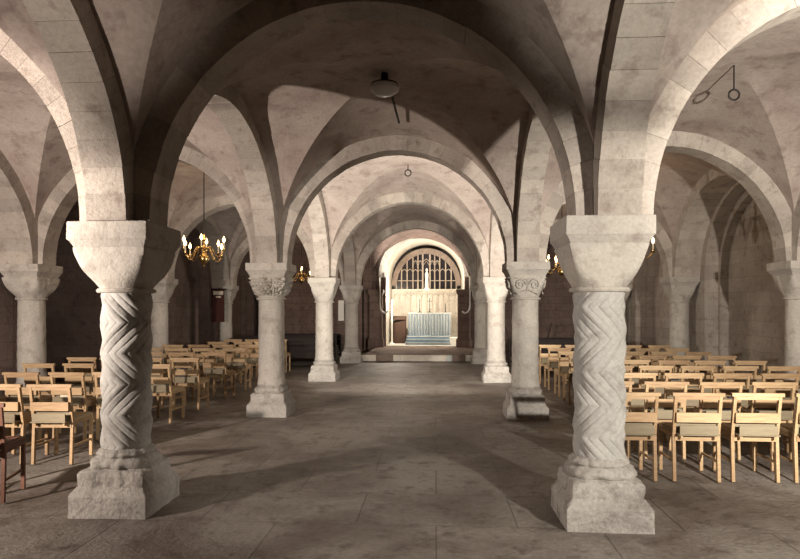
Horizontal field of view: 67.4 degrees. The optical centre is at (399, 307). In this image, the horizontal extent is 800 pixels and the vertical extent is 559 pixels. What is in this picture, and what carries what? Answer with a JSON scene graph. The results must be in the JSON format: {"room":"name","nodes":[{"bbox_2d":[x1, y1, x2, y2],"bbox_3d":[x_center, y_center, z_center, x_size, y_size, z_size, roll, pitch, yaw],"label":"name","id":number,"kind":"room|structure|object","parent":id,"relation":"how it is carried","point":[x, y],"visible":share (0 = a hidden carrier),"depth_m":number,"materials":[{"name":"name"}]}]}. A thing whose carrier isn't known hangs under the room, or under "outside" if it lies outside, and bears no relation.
{"room":"church","nodes":[
{"label":"church","id":0,"kind":"room"},
{"bbox_2d":[0,200,257,395],"bbox_3d":[-7.456,-0.660,9.062,3.250,4.800,25.000,0,0,3],"label":"wall","id":1,"kind":"structure","parent":0,"point":[73,310],"depth_m":12.70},
{"bbox_2d":[0,150,37,263],"bbox_3d":[-5.706,-1.567,6.929,0.525,1.855,3.846,0,0,3],"label":"stone arch","id":2,"kind":"object","parent":1,"relation":"attached to","point":[18,223],"visible":0.98,"depth_m":8.63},
{"bbox_2d":[196,215,230,284],"bbox_3d":[-5.209,-1.567,15.214,0.525,1.855,3.846,0,0,3],"label":"stone arch","id":3,"kind":"object","parent":1,"relation":"attached to","point":[220,271],"visible":0.37,"depth_m":16.73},
{"bbox_2d":[211,289,225,321],"bbox_3d":[-5.067,-0.075,16.749,0.420,0.930,0.039,0,0,3],"label":"hanging banner","id":4,"kind":"object","parent":1,"relation":"hanging from","point":[217,294],"visible":1,"depth_m":16.74,"materials":[{"name":"red fabric"}]},
{"bbox_2d":[0,351,799,558],"bbox_3d":[-0.996,1.550,10.128,15.200,0.020,27.900,0,0,3],"label":"floor","id":5,"kind":"structure","parent":0,"point":[384,459],"depth_m":5.28,"materials":[{"name":"stone"}]},
{"bbox_2d":[0,403,25,502],"bbox_3d":[-3.353,1.144,4.861,0.440,0.794,0.477,0,0,-11],"label":"chair","id":6,"kind":"object","parent":5,"relation":"on","point":[7,443],"visible":1,"depth_m":4.77,"materials":[{"name":"brown wood"}]},
{"bbox_2d":[0,384,48,463],"bbox_3d":[-3.912,1.144,6.097,0.440,0.794,0.477,0,0,4],"label":"chair","id":7,"kind":"object","parent":5,"relation":"on","point":[15,416],"visible":0.73,"depth_m":5.92,"materials":[{"name":"brown wood"}]},
{"bbox_2d":[0,264,62,410],"bbox_3d":[-5.521,0.460,8.996,0.606,2.200,0.608,0,0,3],"label":"stone column","id":8,"kind":"structure","parent":5,"relation":"on","point":[31,284],"depth_m":8.83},
{"bbox_2d":[2,372,60,439],"bbox_3d":[-4.391,1.144,7.173,0.440,0.794,0.477,0,0,3],"label":"chair","id":9,"kind":"object","parent":5,"relation":"on","point":[11,395],"visible":0.34,"depth_m":6.97,"materials":[{"name":"brown wood"}]},
{"bbox_2d":[21,363,55,410],"bbox_3d":[-4.871,1.144,8.289,0.440,0.794,0.477,0,0,0],"label":"chair","id":10,"kind":"object","parent":5,"relation":"on","point":[43,379],"visible":0.27,"depth_m":8.08,"materials":[{"name":"brown wood"}]},
{"bbox_2d":[26,384,92,463],"bbox_3d":[-3.430,1.144,6.079,0.440,0.794,0.477,0,0,1],"label":"chair","id":11,"kind":"object","parent":5,"relation":"on","point":[55,415],"visible":1,"depth_m":5.91,"materials":[{"name":"brown wood"}]},
{"bbox_2d":[48,372,100,439],"bbox_3d":[-3.850,1.144,7.167,0.440,0.794,0.477,0,0,5],"label":"chair","id":12,"kind":"object","parent":5,"relation":"on","point":[79,396],"visible":0.62,"depth_m":6.97,"materials":[{"name":"brown wood"}]},
{"bbox_2d":[62,363,99,421],"bbox_3d":[-4.312,1.144,8.283,0.440,0.794,0.477,0,0,4],"label":"chair","id":13,"kind":"object","parent":5,"relation":"on","point":[89,381],"visible":0.37,"depth_m":8.08,"materials":[{"name":"brown wood"}]},
{"bbox_2d":[67,357,99,407],"bbox_3d":[-4.820,1.144,9.284,0.440,0.794,0.477,0,0,-2],"label":"chair","id":14,"kind":"object","parent":5,"relation":"on","point":[88,371],"visible":0.17,"depth_m":9.07,"materials":[{"name":"brown wood"}]},
{"bbox_2d":[92,372,101,438],"bbox_3d":[-3.356,1.144,7.194,0.440,0.794,0.477,0,0,1],"label":"chair","id":15,"kind":"object","parent":5,"relation":"on","point":[96,374],"visible":0.24,"depth_m":7.01,"materials":[{"name":"brown wood"}]},
{"bbox_2d":[66,221,180,519],"bbox_3d":[-2.142,0.460,4.706,0.616,2.200,0.617,0,0,3],"label":"stone column","id":16,"kind":"structure","parent":5,"relation":"on","point":[127,477],"depth_m":4.53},
{"bbox_2d":[0,29,86,220],"bbox_3d":[-3.948,-1.558,4.745,3.346,1.835,0.305,0,0,3],"label":"stone arch","id":17,"kind":"object","parent":16,"relation":"on","point":[54,101],"visible":0.32,"depth_m":4.51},
{"bbox_2d":[22,0,133,220],"bbox_3d":[-2.251,-1.567,2.564,0.305,1.855,3.846,0,0,3],"label":"stone arch","id":18,"kind":"object","parent":16,"relation":"on","point":[70,33],"visible":0.96,"depth_m":4.16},
{"bbox_2d":[207,85,278,262],"bbox_3d":[-2.002,-1.567,6.707,0.305,1.855,3.846,0,0,3],"label":"stone arch","id":19,"kind":"object","parent":16,"relation":"on","point":[227,104],"visible":0.48,"depth_m":7.90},
{"bbox_2d":[151,358,172,409],"bbox_3d":[-3.774,1.144,9.235,0.440,0.794,0.477,0,0,4],"label":"chair","id":20,"kind":"object","parent":5,"relation":"on","point":[155,372],"visible":0.2,"depth_m":9.04,"materials":[{"name":"brown wood"}]},
{"bbox_2d":[151,278,177,376],"bbox_3d":[-5.273,0.460,13.139,0.606,2.200,0.607,0,0,3],"label":"stone column","id":21,"kind":"structure","parent":5,"relation":"on","point":[165,288],"depth_m":12.97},
{"bbox_2d":[151,364,184,422],"bbox_3d":[-3.242,1.144,8.197,0.440,0.794,0.477,0,0,6],"label":"chair","id":22,"kind":"object","parent":5,"relation":"on","point":[169,389],"visible":0.71,"depth_m":8.02,"materials":[{"name":"brown wood"}]},
{"bbox_2d":[162,345,189,376],"bbox_3d":[-4.608,1.144,12.404,0.440,0.794,0.477,0,0,6],"label":"chair","id":23,"kind":"object","parent":5,"relation":"on","point":[164,346],"visible":0.31,"depth_m":12.20,"materials":[{"name":"brown wood"}]},
{"bbox_2d":[165,348,188,390],"bbox_3d":[-4.150,1.144,11.358,0.440,0.794,0.477,0,0,-1],"label":"chair","id":24,"kind":"object","parent":5,"relation":"on","point":[166,349],"visible":0.23,"depth_m":11.15,"materials":[{"name":"brown wood"}]},
{"bbox_2d":[168,352,202,398],"bbox_3d":[-3.670,1.144,10.298,0.440,0.794,0.477,0,0,4],"label":"chair","id":25,"kind":"object","parent":5,"relation":"on","point":[190,366],"visible":0.38,"depth_m":10.09,"materials":[{"name":"brown wood"}]},
{"bbox_2d":[170,358,208,409],"bbox_3d":[-3.215,1.144,9.198,0.440,0.794,0.477,0,0,3],"label":"chair","id":26,"kind":"object","parent":5,"relation":"on","point":[193,378],"visible":0.95,"depth_m":9.01,"materials":[{"name":"brown wood"}]},
{"bbox_2d":[192,348,221,390],"bbox_3d":[-3.636,1.144,11.350,0.440,0.794,0.477,0,0,2],"label":"chair","id":27,"kind":"object","parent":5,"relation":"on","point":[207,360],"visible":0.4,"depth_m":11.14,"materials":[{"name":"brown wood"}]},
{"bbox_2d":[201,352,234,398],"bbox_3d":[-3.116,1.144,10.317,0.440,0.794,0.477,0,0,6],"label":"chair","id":28,"kind":"object","parent":5,"relation":"on","point":[210,370],"visible":0.98,"depth_m":10.13,"materials":[{"name":"brown wood"}]},
{"bbox_2d":[212,285,238,349],"bbox_3d":[-5.024,0.460,17.281,0.607,2.200,0.608,0,0,3],"label":"stone column","id":29,"kind":"structure","parent":5,"relation":"on","point":[225,328],"depth_m":17.11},
{"bbox_2d":[212,345,239,383],"bbox_3d":[-3.585,1.144,12.404,0.440,0.794,0.477,0,0,4],"label":"chair","id":30,"kind":"object","parent":5,"relation":"on","point":[219,359],"visible":0.36,"depth_m":12.19,"materials":[{"name":"brown wood"}]},
{"bbox_2d":[223,348,250,390],"bbox_3d":[-3.075,1.144,11.358,0.440,0.794,0.477,0,0,-1],"label":"chair","id":31,"kind":"object","parent":5,"relation":"on","point":[237,364],"visible":0.78,"depth_m":11.19,"materials":[{"name":"brown wood"}]},
{"bbox_2d":[233,342,257,376],"bbox_3d":[-3.459,1.144,13.495,0.440,0.794,0.477,0,0,6],"label":"chair","id":32,"kind":"object","parent":5,"relation":"on","point":[237,353],"visible":0.3,"depth_m":13.30,"materials":[{"name":"brown wood"}]},
{"bbox_2d":[239,345,258,382],"bbox_3d":[-3.065,1.144,12.421,0.440,0.794,0.477,0,0,-1],"label":"chair","id":33,"kind":"object","parent":5,"relation":"on","point":[251,358],"visible":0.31,"depth_m":12.21,"materials":[{"name":"brown wood"}]},
{"bbox_2d":[245,263,295,417],"bbox_3d":[-1.878,0.460,8.778,0.605,2.200,0.606,0,0,3],"label":"stone column","id":34,"kind":"structure","parent":5,"relation":"on","point":[271,282],"depth_m":8.59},
{"bbox_2d":[37,146,255,265],"bbox_3d":[-3.700,-1.558,8.887,3.346,1.835,0.304,0,0,3],"label":"stone arch","id":35,"kind":"object","parent":34,"relation":"on","point":[52,217],"visible":0.54,"depth_m":8.81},
{"bbox_2d":[307,191,329,277],"bbox_3d":[-1.754,-1.567,10.849,0.304,1.855,3.846,0,0,3],"label":"stone arch","id":36,"kind":"object","parent":34,"relation":"on","point":[316,210],"visible":0.39,"depth_m":12.41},
{"bbox_2d":[229,338,315,363],"bbox_3d":[-3.179,1.159,15.486,2.415,0.762,0.625,0,0,3],"label":"wooden pew","id":37,"kind":"object","parent":5,"relation":"on","point":[297,347],"visible":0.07,"depth_m":15.36,"materials":[{"name":"brown wood"}]},
{"bbox_2d":[254,335,337,360],"bbox_3d":[-3.054,1.159,17.582,2.415,0.762,0.625,0,0,3],"label":"wooden pew","id":38,"kind":"object","parent":5,"relation":"on","point":[335,346],"visible":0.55,"depth_m":17.46,"materials":[{"name":"brown wood"}]},
{"bbox_2d":[285,333,342,356],"bbox_3d":[-3.000,1.159,18.480,2.415,0.762,0.625,0,0,3],"label":"wooden pew","id":39,"kind":"object","parent":5,"relation":"on","point":[340,345],"visible":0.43,"depth_m":18.34,"materials":[{"name":"brown wood"}]},
{"bbox_2d":[308,278,339,381],"bbox_3d":[-1.630,0.460,12.921,0.608,2.200,0.609,0,0,3],"label":"stone column","id":40,"kind":"structure","parent":5,"relation":"on","point":[324,369],"depth_m":12.73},
{"bbox_2d":[165,195,314,278],"bbox_3d":[-3.452,-1.558,13.030,3.346,1.835,0.305,0,0,3],"label":"stone arch","id":41,"kind":"object","parent":40,"relation":"on","point":[189,222],"visible":0.48,"depth_m":12.93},
{"bbox_2d":[343,234,355,284],"bbox_3d":[-1.506,-1.567,14.992,0.305,1.855,3.846,0,0,3],"label":"stone arch","id":42,"kind":"object","parent":40,"relation":"on","point":[349,250],"visible":0.24,"depth_m":16.66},
{"bbox_2d":[339,285,362,362],"bbox_3d":[-1.382,0.460,17.063,0.604,2.200,0.607,0,0,3],"label":"stone column","id":43,"kind":"structure","parent":5,"relation":"on","point":[351,353],"depth_m":16.88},
{"bbox_2d":[230,237,344,285],"bbox_3d":[-3.203,-1.558,17.172,3.346,1.835,0.305,0,0,3],"label":"stone arch","id":44,"kind":"object","parent":43,"relation":"on","point":[242,250],"visible":0.34,"depth_m":17.11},
{"bbox_2d":[362,255,371,289],"bbox_3d":[-1.258,-1.567,19.134,0.305,1.855,3.846,0,0,3],"label":"stone arch","id":45,"kind":"object","parent":43,"relation":"on","point":[367,273],"visible":0.13,"depth_m":20.86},
{"bbox_2d":[368,289,384,351],"bbox_3d":[-0.827,0.460,20.968,0.550,2.200,0.548,0,0,3],"label":"stone pier","id":46,"kind":"object","parent":5,"relation":"on","point":[376,339],"visible":0.93,"depth_m":20.74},
{"bbox_2d":[393,355,445,360],"bbox_3d":[0.575,1.455,17.447,1.534,0.170,0.180,0,0,3],"label":"step","id":47,"kind":"structure","parent":5,"relation":"on","point":[395,357],"depth_m":17.36,"materials":[{"name":"stone"}]},
{"bbox_2d":[365,346,473,354],"bbox_3d":[0.777,1.445,19.308,3.400,0.190,3.560,0,0,3],"label":"platform","id":48,"kind":"object","parent":5,"relation":"on","point":[386,350],"visible":0.43,"depth_m":19.06,"materials":[{"name":"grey stone"}]},
{"bbox_2d":[392,248,460,338],"bbox_3d":[1.044,-0.410,23.770,2.740,3.900,0.280,0,0,3],"label":"screen","id":49,"kind":"object","parent":5,"relation":"on","point":[408,280],"visible":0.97,"depth_m":23.74,"materials":[{"name":"beige wood"}]},
{"bbox_2d":[456,289,471,347],"bbox_3d":[2.218,0.460,20.785,0.551,2.200,0.548,0,0,3],"label":"stone pier","id":50,"kind":"object","parent":5,"relation":"on","point":[463,339],"visible":0.8,"depth_m":20.56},
{"bbox_2d":[470,285,486,363],"bbox_3d":[2.282,0.460,16.843,0.609,2.200,0.608,0,0,3],"label":"stone column","id":51,"kind":"structure","parent":5,"relation":"on","point":[479,353],"depth_m":16.66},
{"bbox_2d":[356,220,475,284],"bbox_3d":[0.450,-1.558,16.953,3.366,1.835,0.304,0,0,3],"label":"stone arch","id":52,"kind":"object","parent":51,"relation":"on","point":[415,224],"visible":0.93,"depth_m":16.82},
{"bbox_2d":[481,277,510,382],"bbox_3d":[2.034,0.460,12.700,0.606,2.200,0.606,0,0,3],"label":"stone column","id":53,"kind":"structure","parent":5,"relation":"on","point":[496,370],"depth_m":12.52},
{"bbox_2d":[330,192,488,277],"bbox_3d":[0.202,-1.558,12.811,3.366,1.835,0.305,0,0,3],"label":"stone arch","id":54,"kind":"object","parent":53,"relation":"on","point":[377,205],"visible":0.88,"depth_m":12.69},
{"bbox_2d":[476,251,489,284],"bbox_3d":[2.158,-1.567,14.772,0.305,1.855,3.846,0,0,3],"label":"stone arch","id":55,"kind":"object","parent":53,"relation":"on","point":[479,275],"visible":0.06,"depth_m":16.53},
{"bbox_2d":[562,200,671,276],"bbox_3d":[3.920,-1.558,12.588,3.476,1.835,0.305,0,0,3],"label":"stone arch","id":56,"kind":"object","parent":53,"relation":"on","point":[663,244],"visible":0.22,"depth_m":12.35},
{"bbox_2d":[502,261,549,420],"bbox_3d":[1.785,0.460,8.558,0.606,2.200,0.607,0,0,3],"label":"stone column","id":57,"kind":"structure","parent":5,"relation":"on","point":[525,281],"depth_m":8.37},
{"bbox_2d":[279,135,515,263],"bbox_3d":[-0.046,-1.558,8.668,3.366,1.835,0.305,0,0,3],"label":"stone arch","id":58,"kind":"object","parent":57,"relation":"on","point":[351,155],"visible":0.97,"depth_m":8.55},
{"bbox_2d":[490,213,504,276],"bbox_3d":[1.909,-1.567,10.630,0.304,1.855,3.846,0,0,3],"label":"stone arch","id":59,"kind":"object","parent":57,"relation":"on","point":[497,259],"visible":0.17,"depth_m":12.35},
{"bbox_2d":[516,107,593,261],"bbox_3d":[1.661,-1.567,6.487,0.304,1.855,3.846,0,0,3],"label":"stone arch","id":60,"kind":"object","parent":57,"relation":"on","point":[536,147],"visible":0.38,"depth_m":7.97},
{"bbox_2d":[507,337,573,366],"bbox_3d":[4.106,1.159,15.850,2.465,0.762,0.625,0,0,3],"label":"wooden pew","id":61,"kind":"object","parent":5,"relation":"on","point":[509,350],"visible":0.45,"depth_m":15.80,"materials":[{"name":"brown wood"}]},
{"bbox_2d":[539,345,560,383],"bbox_3d":[3.055,1.144,12.359,0.440,0.794,0.477,0,0,4],"label":"chair","id":62,"kind":"object","parent":5,"relation":"on","point":[543,357],"visible":0.41,"depth_m":12.16,"materials":[{"name":"brown wood"}]},
{"bbox_2d":[544,348,571,389],"bbox_3d":[2.992,1.144,11.421,0.440,0.794,0.477,0,0,3],"label":"chair","id":63,"kind":"object","parent":5,"relation":"on","point":[552,364],"visible":0.58,"depth_m":11.22,"materials":[{"name":"brown wood"}]},
{"bbox_2d":[554,351,573,396],"bbox_3d":[2.960,1.144,10.549,0.440,0.794,0.477,0,0,3],"label":"chair","id":64,"kind":"object","parent":5,"relation":"on","point":[563,366],"visible":0.56,"depth_m":10.39,"materials":[{"name":"brown wood"}]},
{"bbox_2d":[563,355,573,404],"bbox_3d":[2.899,1.144,9.727,0.440,0.794,0.477,0,0,1],"label":"chair","id":65,"kind":"object","parent":5,"relation":"on","point":[569,374],"visible":0.37,"depth_m":9.58,"materials":[{"name":"brown wood"}]},
{"bbox_2d":[538,342,628,370],"bbox_3d":[3.986,1.159,13.854,2.465,0.762,0.625,0,0,3],"label":"wooden pew","id":66,"kind":"object","parent":5,"relation":"on","point":[543,350],"visible":0.14,"depth_m":13.80,"materials":[{"name":"brown wood"}]},
{"bbox_2d":[550,214,655,533],"bbox_3d":[1.467,0.460,4.420,0.618,2.200,0.617,0,0,3],"label":"stone column","id":67,"kind":"structure","parent":5,"relation":"on","point":[597,489],"depth_m":4.24,"materials":[{"name":"stone"}]},
{"bbox_2d":[134,0,592,226],"bbox_3d":[-0.295,-1.558,4.526,3.366,1.835,0.305,0,0,3],"label":"stone arch","id":68,"kind":"object","parent":67,"relation":"on","point":[259,25],"visible":0.92,"depth_m":4.44,"materials":[{"name":"stone"}]},
{"bbox_2d":[593,0,674,214],"bbox_3d":[1.413,-1.567,2.345,0.305,1.855,3.846,0,0,3],"label":"stone arch","id":69,"kind":"object","parent":67,"relation":"on","point":[638,28],"visible":0.97,"depth_m":3.97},
{"bbox_2d":[642,0,799,214],"bbox_3d":[3.424,-1.558,4.303,3.476,1.835,0.305,0,0,3],"label":"stone arch","id":70,"kind":"object","parent":67,"relation":"on","point":[750,18],"visible":0.58,"depth_m":4.24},
{"bbox_2d":[624,381,633,457],"bbox_3d":[2.171,1.144,6.332,0.440,0.794,0.477,0,0,3],"label":"chair","id":71,"kind":"object","parent":5,"relation":"on","point":[628,384],"visible":0.12,"depth_m":6.12,"materials":[{"name":"brown wood"}]},
{"bbox_2d":[624,360,649,386],"bbox_3d":[3.391,1.144,8.848,0.440,0.794,0.477,0,0,3],"label":"chair","id":72,"kind":"object","parent":5,"relation":"on","point":[636,380],"visible":0.2,"depth_m":8.63,"materials":[{"name":"brown wood"}]},
{"bbox_2d":[624,373,657,409],"bbox_3d":[2.753,1.144,7.120,0.440,0.794,0.477,0,0,3],"label":"chair","id":73,"kind":"object","parent":5,"relation":"on","point":[635,403],"visible":0.2,"depth_m":6.90,"materials":[{"name":"brown wood"}]},
{"bbox_2d":[624,392,660,480],"bbox_3d":[2.095,1.144,5.513,0.440,0.794,0.477,0,0,4],"label":"chair","id":74,"kind":"object","parent":5,"relation":"on","point":[640,426],"visible":0.54,"depth_m":5.30,"materials":[{"name":"brown wood"}]},
{"bbox_2d":[635,348,659,364],"bbox_3d":[4.608,1.144,11.343,0.440,0.794,0.477,0,0,3],"label":"chair","id":75,"kind":"object","parent":5,"relation":"on","point":[636,349],"visible":0.16,"depth_m":11.13,"materials":[{"name":"brown wood"}]},
{"bbox_2d":[631,365,673,411],"bbox_3d":[3.332,1.144,7.991,0.440,0.794,0.477,0,0,3],"label":"chair","id":76,"kind":"object","parent":5,"relation":"on","point":[641,384],"visible":0.22,"depth_m":7.78,"materials":[{"name":"brown wood"}]},
{"bbox_2d":[638,355,666,378],"bbox_3d":[3.984,1.144,9.641,0.440,0.794,0.477,0,0,3],"label":"chair","id":77,"kind":"object","parent":5,"relation":"on","point":[663,357],"visible":0.15,"depth_m":9.43,"materials":[{"name":"brown wood"}]},
{"bbox_2d":[633,381,688,458],"bbox_3d":[2.719,1.144,6.290,0.440,0.794,0.477,0,0,4],"label":"chair","id":78,"kind":"object","parent":5,"relation":"on","point":[665,415],"visible":0.52,"depth_m":6.09,"materials":[{"name":"brown wood"}]},
{"bbox_2d":[650,352,677,371],"bbox_3d":[4.527,1.144,10.461,0.440,0.794,0.477,0,0,4],"label":"chair","id":79,"kind":"object","parent":5,"relation":"on","point":[652,353],"visible":0.19,"depth_m":10.25,"materials":[{"name":"brown wood"}]},
{"bbox_2d":[657,360,689,381],"bbox_3d":[3.933,1.144,8.775,0.440,0.794,0.477,0,0,6],"label":"chair","id":80,"kind":"object","parent":5,"relation":"on","point":[672,362],"visible":0.16,"depth_m":8.57,"materials":[{"name":"brown wood"}]},
{"bbox_2d":[665,348,689,366],"bbox_3d":[5.139,1.144,11.311,0.440,0.794,0.477,0,0,2],"label":"chair","id":81,"kind":"object","parent":5,"relation":"on","point":[666,349],"visible":0.16,"depth_m":11.10,"materials":[{"name":"brown wood"}]},
{"bbox_2d":[659,276,699,359],"bbox_3d":[5.807,0.460,12.475,0.606,2.200,0.606,0,0,3],"label":"stone column","id":82,"kind":"structure","parent":5,"relation":"on","point":[679,290],"depth_m":12.30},
{"bbox_2d":[658,373,703,440],"bbox_3d":[3.272,1.144,7.086,0.440,0.794,0.477,0,0,4],"label":"chair","id":83,"kind":"object","parent":5,"relation":"on","point":[690,404],"visible":0.34,"depth_m":6.88,"materials":[{"name":"brown wood"}]},
{"bbox_2d":[672,355,701,378],"bbox_3d":[4.519,1.144,9.629,0.440,0.794,0.477,0,0,3],"label":"chair","id":84,"kind":"object","parent":5,"relation":"on","point":[675,369],"visible":0.16,"depth_m":9.43,"materials":[{"name":"brown wood"}]},
{"bbox_2d":[658,392,724,481],"bbox_3d":[2.648,1.144,5.485,0.440,0.794,0.477,0,0,6],"label":"chair","id":85,"kind":"object","parent":5,"relation":"on","point":[684,426],"visible":1,"depth_m":5.30,"materials":[{"name":"brown wood"}]},
{"bbox_2d":[680,366,715,392],"bbox_3d":[3.854,1.144,7.961,0.440,0.794,0.477,0,0,1],"label":"chair","id":86,"kind":"object","parent":5,"relation":"on","point":[693,383],"visible":0.24,"depth_m":7.75,"materials":[{"name":"brown wood"}]},
{"bbox_2d":[684,352,711,372],"bbox_3d":[5.081,1.144,10.412,0.440,0.794,0.477,0,0,2],"label":"chair","id":87,"kind":"object","parent":5,"relation":"on","point":[685,353],"visible":0.14,"depth_m":10.20,"materials":[{"name":"brown wood"}]},
{"bbox_2d":[693,360,725,381],"bbox_3d":[4.423,1.144,8.739,0.440,0.794,0.477,0,0,4],"label":"chair","id":88,"kind":"object","parent":5,"relation":"on","point":[697,362],"visible":0.14,"depth_m":8.53,"materials":[{"name":"brown wood"}]},
{"bbox_2d":[686,382,744,459],"bbox_3d":[3.252,1.144,6.251,0.440,0.794,0.477,0,0,2],"label":"chair","id":89,"kind":"object","parent":5,"relation":"on","point":[705,406],"visible":0.32,"depth_m":6.04,"materials":[{"name":"brown wood"}]},
{"bbox_2d":[707,356,736,379],"bbox_3d":[5.048,1.144,9.584,0.440,0.794,0.477,0,0,5],"label":"chair","id":90,"kind":"object","parent":5,"relation":"on","point":[717,369],"visible":0.17,"depth_m":9.38,"materials":[{"name":"brown wood"}]},
{"bbox_2d":[712,373,751,441],"bbox_3d":[3.803,1.144,7.066,0.440,0.794,0.477,0,0,1],"label":"chair","id":91,"kind":"object","parent":5,"relation":"on","point":[744,403],"visible":0.44,"depth_m":6.86,"materials":[{"name":"brown wood"}]},
{"bbox_2d":[716,366,758,392],"bbox_3d":[4.397,1.144,7.925,0.440,0.794,0.477,0,0,4],"label":"chair","id":92,"kind":"object","parent":5,"relation":"on","point":[725,368],"visible":0.13,"depth_m":7.71,"materials":[{"name":"brown wood"}]},
{"bbox_2d":[712,393,784,482],"bbox_3d":[3.157,1.144,5.467,0.440,0.794,0.477,0,0,5],"label":"chair","id":93,"kind":"object","parent":5,"relation":"on","point":[762,427],"visible":0.94,"depth_m":5.28,"materials":[{"name":"brown wood"}]},
{"bbox_2d":[733,360,766,408],"bbox_3d":[4.985,1.144,8.703,0.440,0.794,0.477,0,0,6],"label":"chair","id":94,"kind":"object","parent":5,"relation":"on","point":[758,378],"visible":0.17,"depth_m":8.49,"materials":[{"name":"brown wood"}]},
{"bbox_2d":[734,382,797,459],"bbox_3d":[3.785,1.144,6.246,0.440,0.794,0.477,0,0,4],"label":"chair","id":95,"kind":"object","parent":5,"relation":"on","point":[757,406],"visible":0.57,"depth_m":6.04,"materials":[{"name":"brown wood"}]},
{"bbox_2d":[748,373,799,422],"bbox_3d":[4.350,1.144,7.050,0.440,0.794,0.477,0,0,1],"label":"chair","id":96,"kind":"object","parent":5,"relation":"on","point":[787,392],"visible":0.23,"depth_m":6.84,"materials":[{"name":"brown wood"}]},
{"bbox_2d":[750,366,799,406],"bbox_3d":[4.933,1.144,7.891,0.440,0.794,0.477,0,0,2],"label":"chair","id":97,"kind":"object","parent":5,"relation":"on","point":[769,368],"visible":0.16,"depth_m":7.68,"materials":[{"name":"brown wood"}]},
{"bbox_2d":[766,260,799,392],"bbox_3d":[5.559,0.460,8.332,0.609,2.200,0.608,0,0,3],"label":"stone column","id":98,"kind":"structure","parent":5,"relation":"on","point":[785,274],"depth_m":8.25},
{"bbox_2d":[539,131,791,262],"bbox_3d":[3.672,-1.558,8.445,3.476,1.835,0.305,0,0,3],"label":"stone arch","id":99,"kind":"object","parent":98,"relation":"on","point":[768,197],"visible":0.62,"depth_m":8.28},
{"bbox_2d":[770,393,799,482],"bbox_3d":[3.697,1.144,5.444,0.440,0.794,0.477,0,0,4],"label":"chair","id":100,"kind":"object","parent":5,"relation":"on","point":[792,430],"visible":0.81,"depth_m":5.31,"materials":[{"name":"brown wood"}]},
{"bbox_2d":[0,0,799,273],"bbox_3d":[0.142,-1.607,10.736,11.100,1.950,20.770,0,0,3],"label":"ceiling","id":101,"kind":"structure","parent":0,"point":[308,96],"depth_m":7.18,"materials":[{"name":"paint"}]},
{"bbox_2d":[182,172,225,266],"bbox_3d":[-3.572,-1.640,10.933,0.778,1.800,0.776,0,0,3],"label":"brass chandelier","id":102,"kind":"object","parent":101,"relation":"hanging from","point":[203,258],"visible":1,"depth_m":10.91,"materials":[{"name":"gold metal"}]},
{"bbox_2d":[370,72,398,97],"bbox_3d":[-0.171,-2.465,6.597,0.330,0.270,0.330,0,0,3],"label":"ceiling light","id":103,"kind":"object","parent":101,"relation":"attached to","point":[384,87],"visible":1,"depth_m":6.50,"materials":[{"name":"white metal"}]},
{"bbox_2d":[362,250,474,351],"bbox_3d":[0.698,-0.760,21.096,4.070,4.600,0.001,0,0,3],"label":"wall","id":104,"kind":"structure","parent":0,"point":[375,276],"depth_m":21.18,"materials":[{"name":"brown stone"}]},
{"bbox_2d":[379,238,467,276],"bbox_3d":[0.882,-1.926,21.065,3.260,1.687,0.280,0,0,3],"label":"stone arch","id":105,"kind":"object","parent":104,"relation":"attached to","point":[389,253],"visible":0.45,"depth_m":21.01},
{"bbox_2d":[387,342,455,346],"bbox_3d":[0.988,1.440,22.832,2.740,0.220,3.500,0,0,3],"label":"floor","id":106,"kind":"structure","parent":0,"point":[395,344],"depth_m":21.28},
{"bbox_2d":[393,316,406,342],"bbox_3d":[-0.036,0.819,22.793,0.550,1.022,0.451,0,0,3],"label":"desk","id":107,"kind":"object","parent":106,"relation":"on","point":[399,323],"visible":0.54,"depth_m":22.58,"materials":[{"name":"brown wood"}]},
{"bbox_2d":[405,342,449,344],"bbox_3d":[1.057,1.285,22.643,1.640,0.100,1.868,0,0,3],"label":"step","id":108,"kind":"structure","parent":106,"relation":"on","point":[406,343],"depth_m":21.72,"materials":[{"name":"beige stone"}]},
{"bbox_2d":[406,338,449,341],"bbox_3d":[1.066,1.185,22.793,1.600,0.100,1.568,0,0,3],"label":"step","id":109,"kind":"structure","parent":108,"relation":"on","point":[407,339],"depth_m":22.03,"materials":[{"name":"stone"}]},
{"bbox_2d":[407,335,448,338],"bbox_3d":[1.075,1.085,22.943,1.560,0.100,1.268,0,0,3],"label":"step","id":110,"kind":"structure","parent":109,"relation":"on","point":[408,336],"depth_m":22.32,"materials":[{"name":"stone"}]},
{"bbox_2d":[408,312,450,335],"bbox_3d":[1.133,0.604,22.917,1.640,0.862,0.672,0,0,3],"label":"altar table","id":111,"kind":"object","parent":110,"relation":"on","point":[419,323],"visible":0.99,"depth_m":22.59,"materials":[{"name":"fabric"}]},
{"bbox_2d":[386,239,464,345],"bbox_3d":[0.974,-0.490,22.607,2.760,4.060,3.050,0,0,3],"label":"vault","id":112,"kind":"object","parent":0,"point":[411,244],"visible":0.68,"depth_m":22.64,"materials":[{"name":"stone"}]},
{"bbox_2d":[284,242,574,351],"bbox_3d":[0.694,-0.760,21.196,12.150,4.600,0.200,0,0,3],"label":"wall","id":113,"kind":"structure","parent":0,"point":[555,305],"depth_m":21.22,"materials":[{"name":"brown stone"}]},
{"bbox_2d":[626,182,784,381],"bbox_3d":[7.487,-0.660,8.167,3.250,4.800,25.000,0,0,3],"label":"wall","id":114,"kind":"structure","parent":0,"point":[736,307],"depth_m":11.72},
{"bbox_2d":[672,169,737,276],"bbox_3d":[5.742,-1.567,10.400,0.525,1.855,3.846,0,0,3],"label":"stone arch","id":115,"kind":"object","parent":114,"relation":"attached to","point":[704,198],"visible":0.47,"depth_m":11.78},
{"bbox_2d":[792,194,799,259],"bbox_3d":[5.494,-1.567,6.258,0.525,1.855,3.846,0,0,3],"label":"stone arch","id":116,"kind":"object","parent":114,"relation":"attached to","point":[795,214],"visible":0.97,"depth_m":8.09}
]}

